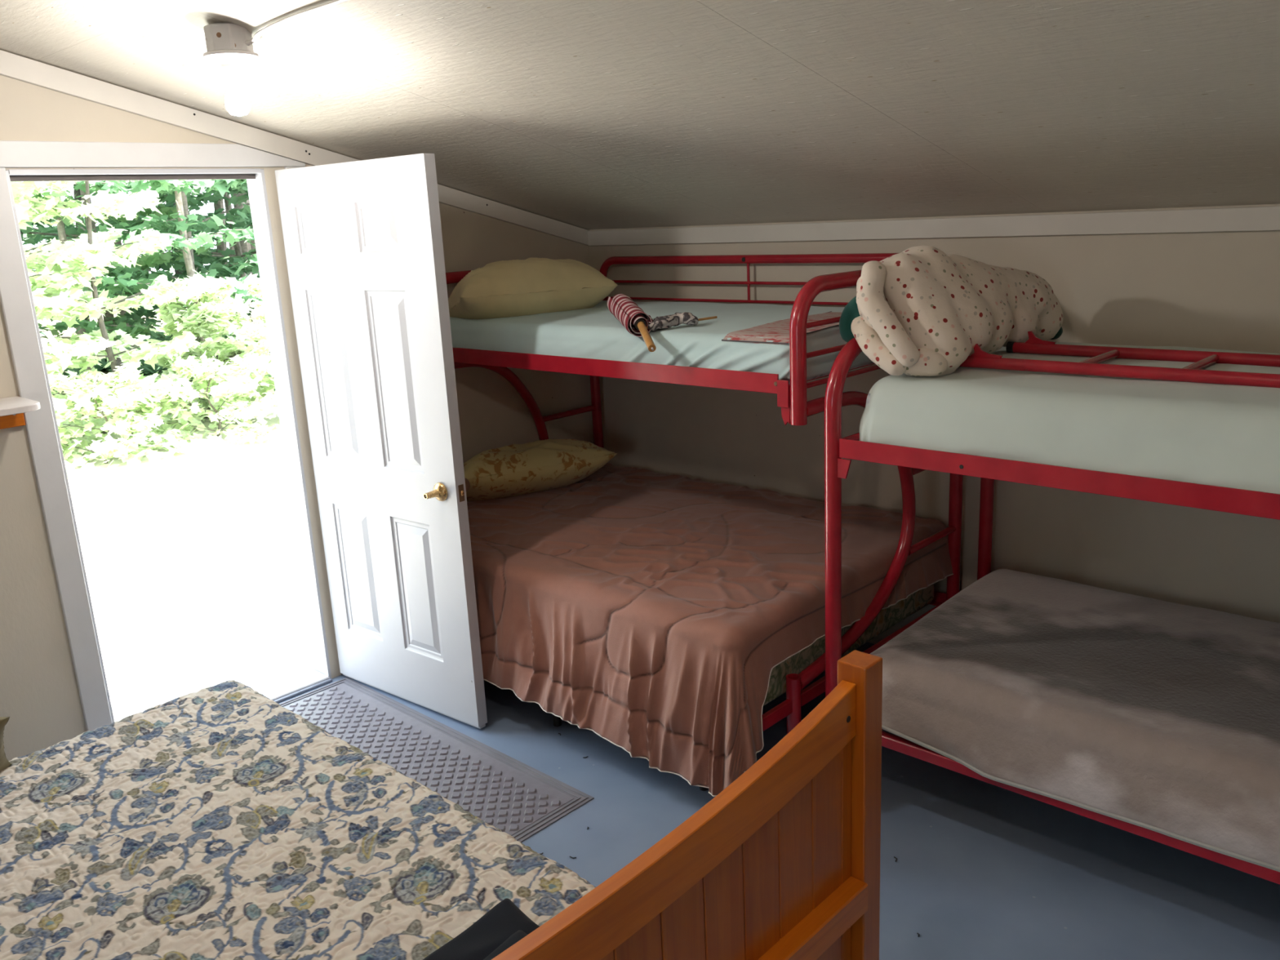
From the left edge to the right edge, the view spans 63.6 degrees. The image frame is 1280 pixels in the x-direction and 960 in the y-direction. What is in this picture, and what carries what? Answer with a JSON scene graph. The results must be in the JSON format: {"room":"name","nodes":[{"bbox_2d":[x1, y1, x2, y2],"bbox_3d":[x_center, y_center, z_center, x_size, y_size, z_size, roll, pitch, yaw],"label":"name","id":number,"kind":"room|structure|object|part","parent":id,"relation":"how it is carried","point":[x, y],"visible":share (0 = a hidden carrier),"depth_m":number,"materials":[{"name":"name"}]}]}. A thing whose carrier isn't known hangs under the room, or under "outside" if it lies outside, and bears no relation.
{"room":"dormitory","nodes":[
{"label":"dormitory","id":0,"kind":"room"},
{"bbox_2d":[0,75,593,760],"bbox_3d":[-2.148,-0.266,3.217,0.120,2.834,5.720,11,20,42],"label":"wall","id":1,"kind":"structure","parent":0,"point":[39,694],"depth_m":3.49,"materials":[{"name":"beige paint"}]},
{"bbox_2d":[0,395,40,429],"bbox_3d":[-2.241,-0.096,2.865,0.259,0.094,1.027,11,20,42],"label":"wall shelf","id":2,"kind":"object","parent":1,"relation":"attached to","point":[12,409],"visible":1,"depth_m":3.17,"materials":[{"name":"grey paint"}]},
{"bbox_2d":[0,140,487,731],"bbox_3d":[-1.368,-0.128,3.762,1.452,2.120,0.728,-5,15,-9],"label":"door","id":3,"kind":"structure","parent":1,"relation":"in","point":[363,244],"depth_m":3.69,"materials":[{"name":"white paint"}]},
{"bbox_3d":[-1.937,0.033,3.404,0.018,2.040,0.082,11,20,42],"label":"casing","id":4,"kind":"part","parent":3,"relation":"part of","materials":[{"name":"white paint"}]},
{"bbox_3d":[-1.667,-1.093,3.469,0.018,0.078,1.177,11,20,42],"label":"header casing","id":5,"kind":"part","parent":3,"relation":"part of","materials":[{"name":"white paint"}]},
{"bbox_3d":[-1.243,-0.185,4.117,0.018,2.040,0.080,11,20,42],"label":"casing","id":6,"kind":"part","parent":3,"relation":"part of","materials":[{"name":"white paint"}]},
{"bbox_3d":[-1.156,-0.907,3.735,0.224,0.170,0.044,9,18,38],"label":"raised panel","id":7,"kind":"part","parent":3,"relation":"part of","materials":[{"name":"white paint"}]},
{"bbox_3d":[-1.130,-0.391,3.868,0.224,0.640,0.044,9,18,38],"label":"raised panel","id":8,"kind":"part","parent":3,"relation":"part of","materials":[{"name":"white paint"}]},
{"bbox_3d":[-1.093,0.356,4.061,0.224,0.532,0.044,9,18,38],"label":"raised panel","id":9,"kind":"part","parent":3,"relation":"part of","materials":[{"name":"white paint"}]},
{"bbox_3d":[-0.876,-0.863,3.513,0.225,0.170,0.044,9,18,38],"label":"raised panel","id":10,"kind":"part","parent":3,"relation":"part of","materials":[{"name":"white paint"}]},
{"bbox_3d":[-0.851,-0.348,3.646,0.225,0.640,0.044,9,18,38],"label":"raised panel","id":11,"kind":"part","parent":3,"relation":"part of","materials":[{"name":"white paint"}]},
{"bbox_3d":[-0.814,0.400,3.839,0.225,0.532,0.044,9,18,38],"label":"raised panel","id":12,"kind":"part","parent":3,"relation":"part of","materials":[{"name":"white paint"}]},
{"bbox_3d":[-0.723,0.051,3.567,0.028,0.027,0.052,11,20,42],"label":"knob stem","id":13,"kind":"part","parent":3,"relation":"part of","materials":[{"name":"gold metal"}]},
{"bbox_3d":[-0.617,0.045,3.568,0.002,0.060,0.024,9,18,38],"label":"latch plate","id":14,"kind":"part","parent":3,"relation":"part of","materials":[{"name":"gold metal"}]},
{"bbox_3d":[-0.642,0.023,3.658,0.068,0.068,0.074,11,20,42],"label":"knob","id":15,"kind":"part","parent":3,"relation":"part of","materials":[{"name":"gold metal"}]},
{"bbox_2d":[0,49,589,245],"bbox_3d":[-1.593,-1.248,3.517,0.021,1.088,3.878,11,20,42],"label":"trim","id":16,"kind":"structure","parent":1,"relation":"attached to","point":[13,66],"depth_m":3.62,"materials":[{"name":"beige paint"}]},
{"bbox_2d":[0,0,1279,229],"bbox_3d":[-0.259,-0.752,1.145,5.519,1.034,5.599,11,20,42],"label":"ceiling","id":17,"kind":"structure","parent":0,"point":[586,114],"depth_m":2.72,"materials":[{"name":"white paint"}]},
{"bbox_3d":[-2.092,-1.279,2.309,1.139,0.421,1.559,11,20,42],"label":"panel","id":18,"kind":"part","parent":17,"relation":"part of","materials":[{"name":"white paint"}]},
{"bbox_3d":[-1.230,-1.118,1.520,1.219,0.421,1.559,11,20,42],"label":"panel","id":19,"kind":"part","parent":17,"relation":"part of","materials":[{"name":"white paint"}]},
{"bbox_2d":[203,22,258,116],"bbox_3d":[-1.058,-1.061,2.684,0.136,0.219,0.136,11,20,42],"label":"light fixture","id":20,"kind":"object","parent":17,"relation":"attached to","point":[225,44],"depth_m":2.65,"materials":[{"name":"paint"}]},
{"bbox_3d":[-1.054,-1.002,2.699,0.062,0.097,0.062,11,20,42],"label":"bulb","id":21,"kind":"part","parent":20,"relation":"part of","materials":[{"name":"white glass"}]},
{"bbox_2d":[244,0,349,45],"bbox_3d":[-0.100,-0.959,1.776,2.559,0.049,0.040,11,20,43],"label":"cable","id":22,"kind":"object","parent":17,"relation":"attached to","point":[260,33],"visible":1,"depth_m":2.47,"materials":[{"name":"white plastic"}]},
{"bbox_3d":[-0.739,-1.203,3.802,1.139,0.625,2.339,11,20,42],"label":"panel","id":23,"kind":"part","parent":17,"relation":"part of","materials":[{"name":"white paint"}]},
{"bbox_3d":[0.123,-1.042,3.013,1.219,0.625,2.339,11,20,42],"label":"panel","id":24,"kind":"part","parent":17,"relation":"part of","materials":[{"name":"white paint"}]},
{"bbox_3d":[1.014,-0.876,2.196,1.219,0.625,2.339,11,20,42],"label":"panel","id":25,"kind":"part","parent":17,"relation":"part of","materials":[{"name":"white paint"}]},
{"bbox_2d":[277,642,1279,959],"bbox_3d":[-0.108,1.448,1.758,5.520,0.050,5.720,11,20,42],"label":"floor","id":26,"kind":"structure","parent":0,"point":[982,870],"depth_m":2.91,"materials":[{"name":"blue paint"}]},
{"bbox_2d":[279,676,594,842],"bbox_3d":[-0.978,1.010,3.501,1.467,0.010,0.865,11,20,42],"label":"door mat","id":27,"kind":"object","parent":26,"relation":"on","point":[508,794],"visible":0.29,"depth_m":3.59,"materials":[{"name":"grey rubber"}]},
{"bbox_2d":[491,649,882,959],"bbox_3d":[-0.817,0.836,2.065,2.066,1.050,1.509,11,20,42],"label":"footboard","id":28,"kind":"object","parent":26,"relation":"on","point":[783,863],"visible":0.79,"depth_m":1.65,"materials":[{"name":"brown wood"}]},
{"bbox_3d":[-0.087,0.889,1.372,0.058,0.057,1.392,11,20,42],"label":"rail","id":29,"kind":"part","parent":28,"relation":"part of","materials":[{"name":"brown wood"}]},
{"bbox_3d":[0.404,0.816,1.908,0.057,1.050,0.058,11,20,42],"label":"post","id":30,"kind":"part","parent":28,"relation":"part of","materials":[{"name":"brown wood"}]},
{"bbox_2d":[445,253,963,791],"bbox_3d":[0.057,-0.018,4.063,1.962,1.622,1.342,11,20,42],"label":"bunk bed","id":31,"kind":"object","parent":26,"relation":"on","point":[792,398],"visible":0.44,"depth_m":3.58,"materials":[{"name":"red metal"}]},
{"bbox_3d":[-0.346,-0.322,4.991,0.028,0.028,0.342,11,20,42],"label":"cross rod","id":32,"kind":"part","parent":31,"relation":"part of","materials":[{"name":"red metal"}]},
{"bbox_3d":[-0.242,-0.412,3.681,1.820,0.059,0.043,11,20,42],"label":"rail","id":33,"kind":"part","parent":31,"relation":"part of","materials":[{"name":"red metal"}]},
{"bbox_3d":[0.458,-0.832,4.356,1.710,0.014,0.013,11,20,42],"label":"guard rod","id":34,"kind":"part","parent":31,"relation":"part of","materials":[{"name":"red metal"}]},
{"bbox_3d":[0.462,-0.757,4.375,1.710,0.012,0.011,11,20,42],"label":"guard rod","id":35,"kind":"part","parent":31,"relation":"part of","materials":[{"name":"red metal"}]},
{"bbox_3d":[0.458,-0.835,4.355,0.012,0.167,0.011,11,20,42],"label":"guard rod","id":36,"kind":"part","parent":31,"relation":"part of","materials":[{"name":"red metal"}]},
{"bbox_3d":[0.459,-0.789,4.369,1.772,0.322,0.036,11,20,42],"label":"guard rail","id":37,"kind":"part","parent":31,"relation":"part of","materials":[{"name":"red metal"}]},
{"bbox_3d":[0.488,0.802,3.272,0.047,0.388,0.047,11,20,42],"label":"leg","id":38,"kind":"part","parent":31,"relation":"part of","materials":[{"name":"red metal"}]},
{"bbox_3d":[0.805,-0.551,3.342,0.017,0.017,0.984,11,20,42],"label":"rod","id":39,"kind":"part","parent":31,"relation":"part of","materials":[{"name":"red metal"}]},
{"bbox_3d":[0.809,-0.466,3.364,0.017,0.017,0.984,11,20,42],"label":"rod","id":40,"kind":"part","parent":31,"relation":"part of","materials":[{"name":"red metal"}]},
{"bbox_2d":[780,361,874,384],"bbox_3d":[0.114,-0.564,4.018,1.818,0.125,0.944,11,20,42],"label":"mattress","id":41,"kind":"object","parent":31,"relation":"on","point":[871,362],"visible":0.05,"depth_m":3.23,"materials":[{"name":"fabric"}]},
{"bbox_2d":[448,257,618,319],"bbox_3d":[-0.473,-0.788,4.320,0.670,0.280,0.388,-9,16,-23],"label":"pillow","id":42,"kind":"object","parent":41,"relation":"on","point":[531,286],"visible":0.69,"depth_m":4.17,"materials":[{"name":"yellow fabric"}]},
{"bbox_2d":[449,300,871,379],"bbox_3d":[0.109,-0.587,4.005,1.854,0.139,0.990,11,20,42],"label":"fitted sheet","id":43,"kind":"object","parent":41,"relation":"on","point":[743,337],"visible":0.61,"depth_m":3.56,"materials":[{"name":"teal fabric"}]},
{"bbox_2d":[607,293,667,351],"bbox_3d":[0.020,-0.535,3.453,0.144,0.149,0.532,-7,15,-14],"label":"flag","id":44,"kind":"object","parent":43,"relation":"on","point":[633,317],"visible":0.94,"depth_m":3.46,"materials":[{"name":"fabric"}]},
{"bbox_2d":[645,311,717,331],"bbox_3d":[0.147,-0.541,3.490,0.293,0.053,0.073,-9,16,-23],"label":"flag","id":45,"kind":"object","parent":43,"relation":"on","point":[676,319],"visible":0.99,"depth_m":3.47,"materials":[{"name":"grey fabric"}]},
{"bbox_3d":[0.814,-0.380,3.386,0.017,0.017,0.984,11,20,42],"label":"rod","id":46,"kind":"part","parent":31,"relation":"part of","materials":[{"name":"red metal"}]},
{"bbox_2d":[763,583,933,706],"bbox_3d":[0.058,0.352,4.143,1.818,0.285,1.247,11,20,42],"label":"mattress","id":47,"kind":"object","parent":31,"relation":"on","point":[888,617],"visible":0.12,"depth_m":3.59,"materials":[{"name":"fabric"}]},
{"bbox_2d":[466,462,953,796],"bbox_3d":[0.061,0.439,4.101,1.983,0.548,1.494,11,20,42],"label":"comforter","id":48,"kind":"object","parent":47,"relation":"on","point":[646,611],"visible":0.77,"depth_m":3.54,"materials":[{"name":"brown fabric"}]},
{"bbox_2d":[463,439,617,502],"bbox_3d":[-0.506,-0.044,4.601,0.740,0.259,0.349,-10,16,-27],"label":"pillow","id":49,"kind":"object","parent":48,"relation":"on","point":[538,465],"visible":0.89,"depth_m":4.48,"materials":[{"name":"yellow fabric"}]},
{"bbox_3d":[1.051,-0.061,3.711,0.028,0.028,0.342,11,20,42],"label":"cross rod","id":50,"kind":"part","parent":31,"relation":"part of","materials":[{"name":"red metal"}]},
{"bbox_3d":[1.065,0.220,3.783,0.028,0.028,0.342,11,20,42],"label":"cross rod","id":51,"kind":"part","parent":31,"relation":"part of","materials":[{"name":"red metal"}]},
{"bbox_3d":[0.512,0.343,4.634,1.853,0.043,0.043,11,20,42],"label":"rail","id":52,"kind":"part","parent":31,"relation":"part of","materials":[{"name":"red metal"}]},
{"bbox_2d":[824,337,1279,884],"bbox_3d":[1.631,0.325,2.795,1.982,1.440,1.088,11,20,42],"label":"bunk bed","id":53,"kind":"object","parent":26,"relation":"on","point":[1221,499],"visible":0.46,"depth_m":2.76,"materials":[{"name":"red metal"}]},
{"bbox_3d":[0.908,-0.210,3.342,0.024,0.024,0.990,11,20,42],"label":"cross rod","id":54,"kind":"part","parent":53,"relation":"part of","materials":[{"name":"red metal"}]},
{"bbox_2d":[866,393,870,406],"bbox_3d":[1.609,-0.152,2.678,1.778,0.178,0.970,11,20,42],"label":"mattress","id":55,"kind":"object","parent":53,"relation":"on","point":[868,394],"visible":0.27,"depth_m":2.91,"materials":[{"name":"white fabric"}]},
{"bbox_2d":[859,341,1279,493],"bbox_3d":[1.602,-0.160,2.676,1.844,0.262,1.038,11,20,42],"label":"fitted sheet","id":56,"kind":"object","parent":55,"relation":"on","point":[1212,434],"visible":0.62,"depth_m":2.53,"materials":[{"name":"grey fabric"}]},
{"bbox_2d":[839,245,1062,376],"bbox_3d":[0.956,-0.540,3.138,0.389,0.357,0.922,11,20,42],"label":"comforter","id":57,"kind":"object","parent":56,"relation":"on","point":[920,310],"visible":0.96,"depth_m":2.87,"materials":[{"name":"fabric"}]},
{"bbox_2d":[958,330,1279,387],"bbox_3d":[1.563,-0.288,2.549,1.529,0.069,0.354,11,20,42],"label":"guard rail","id":58,"kind":"object","parent":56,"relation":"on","point":[980,358],"visible":0.88,"depth_m":2.75,"materials":[{"name":"red metal"}]},
{"bbox_3d":[1.460,-0.236,2.436,1.515,0.033,0.033,11,20,42],"label":"ladder rail","id":59,"kind":"part","parent":58,"relation":"part of","materials":[{"name":"red metal"}]},
{"bbox_3d":[1.686,-0.304,2.654,1.495,0.033,0.033,11,20,42],"label":"ladder rail","id":60,"kind":"part","parent":58,"relation":"part of","materials":[{"name":"red metal"}]},
{"bbox_3d":[1.268,0.032,2.339,1.873,0.056,0.043,11,20,42],"label":"rail","id":61,"kind":"part","parent":53,"relation":"part of","materials":[{"name":"red metal"}]},
{"bbox_3d":[1.293,0.875,2.538,1.883,0.032,0.032,11,20,42],"label":"rail","id":62,"kind":"part","parent":53,"relation":"part of","materials":[{"name":"red metal"}]},
{"bbox_3d":[1.648,0.672,2.892,1.803,0.193,0.970,11,20,42],"label":"mattress","id":63,"kind":"object","parent":53,"relation":"on","visible":0},
{"bbox_2d":[870,568,1279,871],"bbox_3d":[1.629,0.649,2.868,1.880,0.260,1.086,11,20,42],"label":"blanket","id":64,"kind":"object","parent":63,"relation":"on","point":[1159,716],"visible":0.91,"depth_m":2.82,"materials":[{"name":"grey fabric"}]},
{"bbox_2d":[586,204,1279,644],"bbox_3d":[1.800,0.006,3.458,5.400,1.809,0.120,11,20,42],"label":"wall","id":65,"kind":"structure","parent":0,"point":[1204,290],"depth_m":3.67,"materials":[{"name":"beige paint"}]},
{"bbox_2d":[587,205,1279,245],"bbox_3d":[1.719,-0.802,3.190,5.378,0.069,0.020,11,20,42],"label":"trim","id":66,"kind":"structure","parent":65,"relation":"attached to","point":[1256,218],"depth_m":3.66,"materials":[{"name":"beige paint"}]},
{"bbox_3d":[-0.913,0.986,2.081,1.945,0.200,1.225,11,20,42],"label":"mattress","id":67,"kind":"object","parent":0,"visible":0},
{"bbox_2d":[0,680,596,959],"bbox_3d":[-0.919,1.021,2.114,2.040,0.371,1.290,11,20,42],"label":"quilt","id":68,"kind":"object","parent":67,"relation":"on","point":[217,822],"visible":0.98,"depth_m":2.23,"materials":[{"name":"fabric"}]},
{"bbox_2d":[0,716,11,770],"bbox_3d":[-1.805,0.713,2.420,0.580,0.188,0.164,-16,19,-41],"label":"pillow","id":69,"kind":"object","parent":68,"relation":"on","point":[4,762],"visible":1,"depth_m":2.58,"materials":[{"name":"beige fabric"}]},
{"bbox_2d":[422,897,539,959],"bbox_3d":[-0.325,0.879,1.678,0.299,0.073,0.614,8,18,37],"label":"folded garment","id":70,"kind":"object","parent":68,"relation":"on","point":[504,925],"visible":0.7,"depth_m":1.85,"materials":[{"name":"black fabric"}]},
{"label":"outside","id":71,"kind":"structure","parent":0,"visible":0},
{"bbox_2d":[64,408,313,721],"bbox_3d":[-14.825,-2.130,18.890,39.875,0.047,44.000,11,20,42],"label":"ground","id":72,"kind":"structure","parent":71,"point":[192,564],"depth_m":6.21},
{"bbox_2d":[68,456,84,467],"bbox_3d":[-6.188,-1.664,8.254,2.630,3.609,2.299,7,17,34],"label":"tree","id":73,"kind":"object","parent":72,"relation":"on","point":[77,461],"visible":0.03,"depth_m":8.63,"materials":[{"name":"green plant"}]},
{"bbox_2d":[14,181,170,477],"bbox_3d":[-5.856,-2.171,8.989,2.632,4.226,2.891,-13,18,-35],"label":"tree","id":74,"kind":"object","parent":72,"relation":"on","point":[57,282],"visible":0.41,"depth_m":9.11,"materials":[{"name":"green plant"}]},
{"bbox_2d":[48,361,183,463],"bbox_3d":[-4.897,-0.562,9.155,1.479,0.898,1.407,-7,15,-17],"label":"tree","id":75,"kind":"object","parent":72,"relation":"on","point":[123,424],"visible":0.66,"depth_m":9.04,"materials":[{"name":"green plant"}]},
{"bbox_2d":[11,180,253,475],"bbox_3d":[-4.989,-1.967,9.420,2.278,3.518,2.393,-14,18,-36],"label":"tree","id":76,"kind":"object","parent":72,"relation":"on","point":[58,305],"visible":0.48,"depth_m":9.53,"materials":[{"name":"green plant"}]},
{"bbox_2d":[119,349,281,448],"bbox_3d":[-4.113,-0.817,10.048,1.736,0.874,1.562,-1,15,7],"label":"tree","id":77,"kind":"object","parent":72,"relation":"on","point":[203,371],"visible":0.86,"depth_m":9.86,"materials":[{"name":"green plant"}]},
{"bbox_2d":[133,275,273,425],"bbox_3d":[-4.674,-1.409,11.107,1.750,1.550,1.616,-4,15,-5],"label":"tree","id":78,"kind":"object","parent":72,"relation":"on","point":[210,320],"visible":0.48,"depth_m":10.80,"materials":[{"name":"green plant"}]},
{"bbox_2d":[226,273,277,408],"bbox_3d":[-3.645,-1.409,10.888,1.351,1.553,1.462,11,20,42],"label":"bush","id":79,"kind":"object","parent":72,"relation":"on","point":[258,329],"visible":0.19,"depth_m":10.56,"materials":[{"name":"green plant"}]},
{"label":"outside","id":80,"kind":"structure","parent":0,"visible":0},
{"bbox_2d":[37,309,275,431],"bbox_3d":[-17.557,-2.675,21.382,32.400,0.032,44.000,11,20,42],"label":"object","id":81,"kind":"structure","parent":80,"point":[68,332],"depth_m":23.08,"materials":[{"name":"green plant"}]},
{"bbox_2d":[19,216,83,234],"bbox_3d":[-9.091,-4.877,12.602,3.818,8.085,3.748,4,16,25],"label":"tree","id":82,"kind":"object","parent":81,"relation":"on","point":[28,229],"visible":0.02,"depth_m":13.39,"materials":[{"name":"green plant"}]},
{"bbox_2d":[32,186,95,355],"bbox_3d":[-8.332,-3.551,11.252,3.426,6.048,4.175,-12,17,-32],"label":"tree","id":83,"kind":"object","parent":81,"relation":"on","point":[53,193],"visible":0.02,"depth_m":11.60,"materials":[{"name":"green plant"}]},
{"bbox_2d":[10,180,181,431],"bbox_3d":[-6.663,-2.837,10.524,3.320,4.825,3.710,11,20,42],"label":"tree","id":84,"kind":"object","parent":81,"relation":"on","point":[55,246],"visible":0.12,"depth_m":10.68,"materials":[{"name":"green plant"}]},
{"bbox_2d":[22,213,186,373],"bbox_3d":[-8.600,-5.791,16.005,3.657,8.061,4.209,-12,17,-31],"label":"tree","id":85,"kind":"object","parent":81,"relation":"on","point":[48,228],"visible":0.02,"depth_m":15.79,"materials":[{"name":"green plant"}]},
{"bbox_2d":[30,182,197,371],"bbox_3d":[-9.154,-5.656,15.801,4.253,8.168,3.562,-4,15,-6],"label":"tree","id":86,"kind":"object","parent":81,"relation":"on","point":[77,192],"visible":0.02,"depth_m":15.91,"materials":[{"name":"green plant"}]},
{"bbox_2d":[20,189,217,379],"bbox_3d":[-7.867,-5.322,14.104,3.671,8.088,3.584,-7,15,-17],"label":"tree","id":87,"kind":"object","parent":81,"relation":"on","point":[74,232],"visible":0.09,"depth_m":14.34,"materials":[{"name":"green plant"}]},
{"bbox_2d":[27,190,221,401],"bbox_3d":[-7.353,-3.961,12.679,3.719,6.059,4.043,9,19,39],"label":"tree","id":88,"kind":"object","parent":81,"relation":"on","point":[158,258],"visible":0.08,"depth_m":12.89,"materials":[{"name":"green plant"}]},
{"bbox_2d":[38,180,275,391],"bbox_3d":[-5.758,-3.825,12.770,3.530,5.522,3.934,1,15,14],"label":"tree","id":89,"kind":"object","parent":81,"relation":"on","point":[160,224],"visible":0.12,"depth_m":12.52,"materials":[{"name":"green plant"}]},
{"bbox_2d":[64,178,271,404],"bbox_3d":[-5.375,-3.425,12.202,3.008,5.050,3.115,-2,14,5],"label":"tree","id":90,"kind":"object","parent":81,"relation":"on","point":[130,287],"visible":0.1,"depth_m":11.69,"materials":[{"name":"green plant"}]},
{"bbox_2d":[80,203,259,361],"bbox_3d":[-7.571,-5.896,16.286,3.787,8.096,3.852,9,19,38],"label":"tree","id":91,"kind":"object","parent":81,"relation":"on","point":[176,272],"visible":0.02,"depth_m":16.88,"materials":[{"name":"green plant"}]},
{"bbox_2d":[103,186,256,374],"bbox_3d":[-5.941,-4.806,14.659,3.875,6.548,3.780,-8,15,-19],"label":"tree","id":92,"kind":"object","parent":81,"relation":"on","point":[234,255],"visible":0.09,"depth_m":14.21,"materials":[{"name":"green plant"}]},
{"bbox_2d":[111,192,259,323],"bbox_3d":[-6.595,-5.969,16.284,3.313,8.044,3.742,11,20,42],"label":"tree","id":93,"kind":"object","parent":81,"relation":"on","point":[246,246],"visible":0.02,"depth_m":16.86,"materials":[{"name":"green plant"}]},
{"bbox_2d":[102,193,270,376],"bbox_3d":[-6.410,-5.559,14.744,4.491,8.090,3.990,0,15,12],"label":"tree","id":94,"kind":"object","parent":81,"relation":"on","point":[223,246],"visible":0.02,"depth_m":15.22,"materials":[{"name":"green plant"}]},
{"bbox_2d":[142,195,252,342],"bbox_3d":[-7.722,-6.373,18.098,3.487,8.059,4.449,11,20,42],"label":"tree","id":95,"kind":"object","parent":81,"relation":"on","point":[230,245],"visible":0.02,"depth_m":18.11,"materials":[{"name":"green plant"}]},
{"bbox_2d":[165,200,249,274],"bbox_3d":[-8.151,-7.114,21.077,3.970,8.075,4.125,2,15,18],"label":"tree","id":96,"kind":"object","parent":81,"relation":"on","point":[171,269],"visible":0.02,"depth_m":20.81,"materials":[{"name":"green plant"}]},
{"bbox_2d":[180,179,263,380],"bbox_3d":[-4.440,-3.730,13.183,3.420,5.039,3.483,3,16,22],"label":"tree","id":97,"kind":"object","parent":81,"relation":"on","point":[241,188],"visible":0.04,"depth_m":13.32,"materials":[{"name":"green plant"}]},
{"bbox_2d":[244,198,258,272],"bbox_3d":[-7.725,-6.656,19.255,4.169,8.093,3.741,-5,15,-10],"label":"tree","id":98,"kind":"object","parent":81,"relation":"on","point":[247,201],"visible":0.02,"depth_m":19.64,"materials":[{"name":"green plant"}]}
]}

